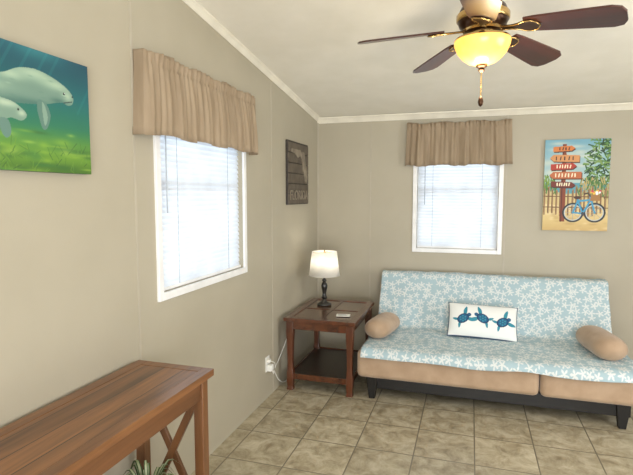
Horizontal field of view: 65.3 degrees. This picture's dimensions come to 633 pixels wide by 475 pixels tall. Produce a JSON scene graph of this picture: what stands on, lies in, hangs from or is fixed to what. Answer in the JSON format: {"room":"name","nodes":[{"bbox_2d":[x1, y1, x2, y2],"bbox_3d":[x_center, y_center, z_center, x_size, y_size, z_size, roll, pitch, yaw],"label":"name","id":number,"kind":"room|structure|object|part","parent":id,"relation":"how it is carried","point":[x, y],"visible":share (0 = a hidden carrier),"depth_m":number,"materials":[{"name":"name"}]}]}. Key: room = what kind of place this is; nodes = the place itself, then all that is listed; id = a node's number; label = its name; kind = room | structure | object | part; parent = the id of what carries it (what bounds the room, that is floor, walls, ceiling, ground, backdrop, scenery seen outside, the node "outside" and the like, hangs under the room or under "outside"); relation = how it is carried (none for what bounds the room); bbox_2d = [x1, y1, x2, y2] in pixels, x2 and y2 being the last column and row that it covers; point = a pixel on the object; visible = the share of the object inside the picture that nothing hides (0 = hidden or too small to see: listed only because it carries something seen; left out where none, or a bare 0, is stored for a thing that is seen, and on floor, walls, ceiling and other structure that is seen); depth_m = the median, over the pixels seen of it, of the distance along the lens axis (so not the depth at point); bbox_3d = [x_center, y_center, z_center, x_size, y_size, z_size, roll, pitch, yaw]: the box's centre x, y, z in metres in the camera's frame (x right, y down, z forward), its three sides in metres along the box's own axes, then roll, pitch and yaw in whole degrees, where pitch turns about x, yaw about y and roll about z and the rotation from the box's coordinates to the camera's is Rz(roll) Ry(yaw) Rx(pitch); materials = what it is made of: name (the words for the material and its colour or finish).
{"room":"living room","nodes":[
{"label":"living room","id":0,"kind":"room"},
{"bbox_2d":[0,0,316,474],"bbox_3d":[-1.016,0.045,1.793,0.100,2.703,6.600,2,5,17],"label":"wall","id":1,"kind":"structure","parent":0,"point":[69,318],"depth_m":2.19,"materials":[{"name":"beige paint"}]},
{"bbox_2d":[0,38,90,174],"bbox_3d":[-0.987,-0.426,1.624,0.031,0.410,0.620,2,5,17],"label":"painting","id":2,"kind":"object","parent":1,"relation":"attached to","point":[44,103],"visible":1,"depth_m":1.70,"materials":[{"name":"fabric"}]},
{"bbox_2d":[129,0,141,359],"bbox_3d":[-0.818,0.066,2.259,0.003,2.582,0.012,2,5,17],"label":"trim","id":3,"kind":"structure","parent":1,"relation":"attached to","point":[130,19],"depth_m":2.23,"materials":[{"name":"white paint"}]},
{"bbox_2d":[132,48,258,154],"bbox_3d":[-0.594,-0.701,2.754,0.098,0.395,1.215,2,5,17],"label":"window valance","id":4,"kind":"object","parent":1,"relation":"attached to","point":[170,98],"visible":1,"depth_m":2.50,"materials":[{"name":"fabric"}]},
{"bbox_2d":[153,135,247,301],"bbox_3d":[-0.624,-0.267,2.842,0.018,1.091,0.996,2,5,17],"label":"window frame","id":5,"kind":"structure","parent":1,"relation":"attached to","point":[162,296],"depth_m":2.43,"materials":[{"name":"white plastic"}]},
{"bbox_2d":[176,137,228,279],"bbox_3d":[-0.642,-0.268,2.848,0.003,0.975,0.563,2,5,17],"label":"window","id":6,"kind":"structure","parent":1,"relation":"in","point":[176,137],"depth_m":2.62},
{"bbox_3d":[-0.726,-0.245,2.581,0.003,0.975,0.003,2,5,17],"label":"ladder cord","id":7,"kind":"part","parent":6,"relation":"part of","materials":[{"name":"white fabric"}]},
{"bbox_2d":[160,135,238,286],"bbox_3d":[-0.658,-0.257,2.854,0.012,0.961,0.904,2,5,17],"label":"blind slats","id":8,"kind":"object","parent":6,"relation":"attached to","point":[204,205],"depth_m":2.81,"materials":[{"name":"white plastic"}]},
{"bbox_2d":[164,265,240,290],"bbox_3d":[-0.656,-0.269,2.852,0.036,1.013,0.904,2,5,17],"label":"blind rails","id":9,"kind":"object","parent":6,"relation":"attached to","point":[237,266],"visible":0.24,"depth_m":2.82,"materials":[{"name":"white plastic"}]},
{"bbox_2d":[165,136,167,212],"bbox_3d":[-0.750,-0.417,2.459,0.010,0.590,0.008,2,5,17],"label":"wand","id":10,"kind":"object","parent":9,"relation":"attached to","point":[165,136],"visible":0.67,"depth_m":2.46,"materials":[{"name":"plastic"}]},
{"bbox_3d":[-0.559,-0.291,3.115,0.003,0.975,0.003,2,5,17],"label":"ladder cord","id":11,"kind":"part","parent":6,"relation":"part of","materials":[{"name":"white fabric"}]},
{"bbox_2d":[182,0,319,121],"bbox_3d":[-0.462,-1.214,3.246,0.032,0.441,3.300,2,5,17],"label":"trim","id":12,"kind":"structure","parent":1,"relation":"attached to","point":[194,5],"depth_m":3.21,"materials":[{"name":"white wood"}]},
{"bbox_2d":[271,83,273,391],"bbox_3d":[-0.339,0.032,3.799,0.003,2.385,0.012,2,5,17],"label":"trim","id":13,"kind":"structure","parent":1,"relation":"attached to","point":[271,83],"depth_m":3.79,"materials":[{"name":"beige paint"}]},
{"bbox_2d":[265,339,286,381],"bbox_3d":[-0.252,0.928,4.072,0.053,0.553,0.736,2,5,17],"label":"wall outlet","id":14,"kind":"object","parent":1,"relation":"attached to","point":[268,367],"visible":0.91,"depth_m":3.75,"materials":[{"name":"white plastic"}]},
{"bbox_3d":[-0.373,0.961,3.763,0.006,0.116,0.072,2,5,17],"label":"plate","id":15,"kind":"part","parent":14,"relation":"part of","materials":[{"name":"white plastic"}]},
{"bbox_2d":[285,139,307,204],"bbox_3d":[-0.159,-0.554,4.281,0.032,0.530,0.530,2,5,17],"label":"plaque","id":16,"kind":"object","parent":1,"relation":"attached to","point":[296,153],"visible":1,"depth_m":4.22,"materials":[{"name":"dark weathered wood"},{"name":"gray paint"}]},
{"bbox_2d":[191,374,632,474],"bbox_3d":[1.085,1.487,1.261,4.500,0.080,6.800,2,5,17],"label":"floor","id":17,"kind":"structure","parent":0,"point":[311,428],"depth_m":3.17,"materials":[{"name":"tile"}]},
{"bbox_2d":[0,360,213,474],"bbox_3d":[-0.813,1.013,1.645,0.385,0.800,1.240,2,5,17],"label":"console table","id":18,"kind":"object","parent":17,"relation":"on","point":[89,430],"visible":1,"depth_m":1.74,"materials":[{"name":"brown wood"}]},
{"bbox_3d":[-0.784,0.977,2.240,0.045,0.770,0.045,2,5,17],"label":"leg","id":19,"kind":"part","parent":18,"relation":"part of","materials":[{"name":"brown wood"}]},
{"bbox_2d":[123,459,183,474],"bbox_3d":[-0.717,1.086,2.022,0.278,0.318,0.334,2,5,17],"label":"spider plant","id":20,"kind":"object","parent":18,"relation":"on","point":[139,470],"visible":1,"depth_m":2.05,"materials":[{"name":"green plant"}]},
{"bbox_3d":[-0.498,0.984,2.151,0.045,0.770,0.045,2,5,17],"label":"leg","id":21,"kind":"part","parent":18,"relation":"part of","materials":[{"name":"brown wood"}]},
{"bbox_2d":[283,298,373,397],"bbox_3d":[0.131,0.898,4.202,0.575,0.590,0.795,2,5,17],"label":"side table","id":22,"kind":"object","parent":17,"relation":"on","point":[321,364],"visible":0.85,"depth_m":3.95,"materials":[{"name":"brown wood"}]},
{"bbox_3d":[-0.206,0.935,3.940,0.058,0.560,0.058,2,5,17],"label":"leg","id":23,"kind":"part","parent":22,"relation":"part of","materials":[{"name":"brown wood"}]},
{"bbox_3d":[0.004,0.878,4.611,0.058,0.560,0.058,2,5,17],"label":"leg","id":24,"kind":"part","parent":22,"relation":"part of","materials":[{"name":"brown wood"}]},
{"bbox_2d":[309,250,339,305],"bbox_3d":[0.069,0.349,4.319,0.274,0.484,0.272,2,5,17],"label":"table lamp","id":25,"kind":"object","parent":22,"relation":"on","point":[324,263],"visible":1,"depth_m":4.22,"materials":[{"name":"white fabric"}]},
{"bbox_3d":[0.069,0.227,4.308,0.270,0.206,0.270,2,5,17],"label":"lamp shade","id":26,"kind":"part","parent":25,"relation":"part of","materials":[{"name":"fabric"}]},
{"bbox_3d":[0.131,1.080,4.218,0.515,0.045,0.735,2,5,17],"label":"shelf rail","id":27,"kind":"part","parent":22,"relation":"part of","materials":[{"name":"brown wood"}]},
{"bbox_2d":[295,348,357,378],"bbox_3d":[0.131,1.080,4.218,0.495,0.025,0.715,2,5,17],"label":"shelf","id":28,"kind":"object","parent":22,"relation":"attached to","point":[320,363],"depth_m":4.14,"materials":[{"name":"brown wood"}]},
{"bbox_3d":[0.131,0.619,4.178,0.575,0.030,0.795,2,5,17],"label":"frame","id":29,"kind":"part","parent":22,"relation":"part of","materials":[{"name":"brown wood"}]},
{"bbox_2d":[336,314,349,316],"bbox_3d":[0.214,0.621,3.950,0.110,0.003,0.080,0,5,5],"label":"paper card","id":30,"kind":"object","parent":22,"relation":"on","point":[338,315],"visible":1,"depth_m":3.94,"materials":[{"name":"white paper"}]},
{"bbox_3d":[0.257,0.948,3.796,0.058,0.560,0.058,2,5,17],"label":"leg","id":31,"kind":"part","parent":22,"relation":"part of","materials":[{"name":"brown wood"}]},
{"bbox_3d":[0.467,0.890,4.467,0.058,0.560,0.058,2,5,17],"label":"leg","id":32,"kind":"part","parent":22,"relation":"part of","materials":[{"name":"brown wood"}]},
{"bbox_2d":[357,270,632,429],"bbox_3d":[1.372,0.785,3.939,1.915,0.859,1.124,2,5,17],"label":"futon sofa","id":33,"kind":"object","parent":17,"relation":"on","point":[547,366],"visible":0.88,"depth_m":3.71,"materials":[{"name":"blue fabric"}]},
{"bbox_3d":[0.429,1.143,3.792,0.089,0.172,0.058,2,5,17],"label":"leg","id":34,"kind":"part","parent":33,"relation":"part of","materials":[{"name":"black wood"}]},
{"bbox_2d":[365,312,399,338],"bbox_3d":[0.544,0.713,4.059,0.216,0.149,0.420,3,6,27],"label":"bolster pillow","id":35,"kind":"object","parent":33,"relation":"on","point":[384,324],"visible":1,"depth_m":3.92,"materials":[{"name":"beige fabric"}]},
{"bbox_2d":[357,338,538,394],"bbox_3d":[1.019,0.941,3.897,1.275,0.213,0.735,2,5,17],"label":"seat cushion","id":36,"kind":"object","parent":33,"relation":"on","point":[517,383],"depth_m":3.58,"materials":[{"name":"fabric"}]},
{"bbox_2d":[447,302,517,341],"bbox_3d":[1.334,0.679,3.978,0.552,0.266,0.184,1,5,14],"label":"lumbar pillow","id":37,"kind":"object","parent":33,"relation":"on","point":[465,320],"visible":1,"depth_m":3.93,"materials":[{"name":"white fabric"}]},
{"bbox_2d":[360,270,632,382],"bbox_3d":[1.380,0.621,3.923,1.872,0.528,1.124,2,5,17],"label":"throw","id":38,"kind":"object","parent":33,"relation":"on","point":[551,310],"depth_m":3.97,"materials":[{"name":"blue fabric"}]},
{"bbox_3d":[1.351,1.095,3.898,1.775,0.100,0.760,2,5,17],"label":"frame","id":39,"kind":"part","parent":33,"relation":"part of","materials":[{"name":"black wood"}]},
{"bbox_2d":[539,374,632,405],"bbox_3d":[1.935,0.965,3.612,0.636,0.213,0.735,2,5,17],"label":"seat cushion","id":40,"kind":"object","parent":33,"relation":"on","point":[608,393],"depth_m":3.27,"materials":[{"name":"beige fabric"}]},
{"bbox_2d":[576,325,627,360],"bbox_3d":[2.061,0.753,3.584,0.233,0.161,0.480,1,5,7],"label":"bolster pillow","id":41,"kind":"object","parent":33,"relation":"on","point":[605,345],"visible":1,"depth_m":3.42,"materials":[{"name":"beige fabric"}]},
{"bbox_3d":[2.038,1.186,3.293,0.089,0.172,0.058,2,5,17],"label":"leg","id":42,"kind":"part","parent":33,"relation":"part of","materials":[{"name":"black wood"}]},
{"bbox_2d":[196,0,632,116],"bbox_3d":[1.085,-1.078,1.040,4.500,0.495,6.800,2,5,17],"label":"ceiling","id":43,"kind":"structure","parent":0,"point":[312,46],"depth_m":3.27,"materials":[{"name":"white paint"}]},
{"bbox_2d":[358,0,628,106],"bbox_3d":[0.754,-0.908,2.265,1.116,0.594,1.080,2,5,17],"label":"ceiling fan","id":44,"kind":"object","parent":43,"relation":"hanging from","point":[484,40],"depth_m":2.21,"materials":[{"name":"brown wood"}]},
{"bbox_2d":[319,110,632,359],"bbox_3d":[2.081,0.027,4.345,4.500,2.300,0.100,2,5,17],"label":"wall","id":45,"kind":"structure","parent":0,"point":[344,148],"depth_m":4.48,"materials":[{"name":"beige paint"}]},
{"bbox_2d":[317,123,318,297],"bbox_3d":[0.017,0.002,4.929,0.012,2.250,0.012,2,5,17],"label":"trim","id":46,"kind":"structure","parent":45,"relation":"attached to","point":[317,123],"depth_m":4.89,"materials":[{"name":"beige paint"}]},
{"bbox_2d":[369,122,371,300],"bbox_3d":[0.519,0.020,4.779,0.012,2.240,0.003,2,5,17],"label":"trim","id":47,"kind":"structure","parent":45,"relation":"attached to","point":[371,122],"depth_m":4.75,"materials":[{"name":"beige paint"}]},
{"bbox_2d":[431,167,482,246],"bbox_3d":[1.285,-0.407,4.519,0.436,0.985,0.003,2,5,17],"label":"window","id":48,"kind":"structure","parent":45,"relation":"in","point":[482,167],"depth_m":4.49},
{"bbox_3d":[1.492,-0.401,4.455,0.003,0.985,0.003,2,5,17],"label":"ladder cord","id":49,"kind":"part","parent":48,"relation":"part of","materials":[{"name":"white fabric"}]},
{"bbox_2d":[412,164,503,254],"bbox_3d":[1.279,-0.405,4.501,0.791,1.101,0.018,2,5,17],"label":"window frame","id":50,"kind":"structure","parent":45,"relation":"attached to","point":[501,167],"depth_m":4.52,"materials":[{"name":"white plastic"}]},
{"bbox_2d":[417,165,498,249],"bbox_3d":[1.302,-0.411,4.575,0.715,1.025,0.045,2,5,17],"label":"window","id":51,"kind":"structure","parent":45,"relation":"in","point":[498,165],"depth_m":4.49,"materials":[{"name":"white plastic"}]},
{"bbox_2d":[417,246,495,249],"bbox_3d":[1.289,-0.409,4.532,0.699,1.023,0.036,2,5,17],"label":"blind rails","id":52,"kind":"object","parent":51,"relation":"attached to","point":[417,246],"visible":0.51,"depth_m":4.56,"materials":[{"name":"white plastic"}]},
{"bbox_2d":[424,167,425,204],"bbox_3d":[1.008,-0.600,4.580,0.008,0.590,0.010,2,5,17],"label":"wand","id":53,"kind":"object","parent":52,"relation":"attached to","point":[425,167],"visible":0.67,"depth_m":4.59,"materials":[{"name":"plastic"}]},
{"bbox_2d":[417,164,497,247],"bbox_3d":[1.290,-0.406,4.534,0.699,0.990,0.012,2,5,17],"label":"blind slats","id":54,"kind":"object","parent":51,"relation":"attached to","point":[456,219],"depth_m":4.54,"materials":[{"name":"white plastic"}]},
{"bbox_2d":[405,119,512,166],"bbox_3d":[1.264,-0.840,4.422,0.927,0.405,0.098,2,5,17],"label":"window valance","id":55,"kind":"object","parent":45,"relation":"attached to","point":[480,142],"visible":1,"depth_m":4.40,"materials":[{"name":"fabric"}]},
{"bbox_2d":[317,102,632,123],"bbox_3d":[2.059,-1.084,4.180,4.300,0.055,0.045,2,5,17],"label":"trim","id":56,"kind":"structure","parent":45,"relation":"attached to","point":[627,105],"depth_m":4.36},
{"bbox_2d":[502,116,508,274],"bbox_3d":[1.679,0.051,4.419,0.012,2.240,0.003,2,5,17],"label":"trim","id":57,"kind":"structure","parent":45,"relation":"attached to","point":[508,116],"depth_m":4.40,"materials":[{"name":"white paint"}]},
{"bbox_2d":[542,138,611,230],"bbox_3d":[2.202,-0.444,4.198,0.500,0.770,0.031,2,5,17],"label":"beach painting","id":58,"kind":"object","parent":45,"relation":"attached to","point":[576,180],"visible":1,"depth_m":4.18,"materials":[{"name":"fabric"}]}
]}

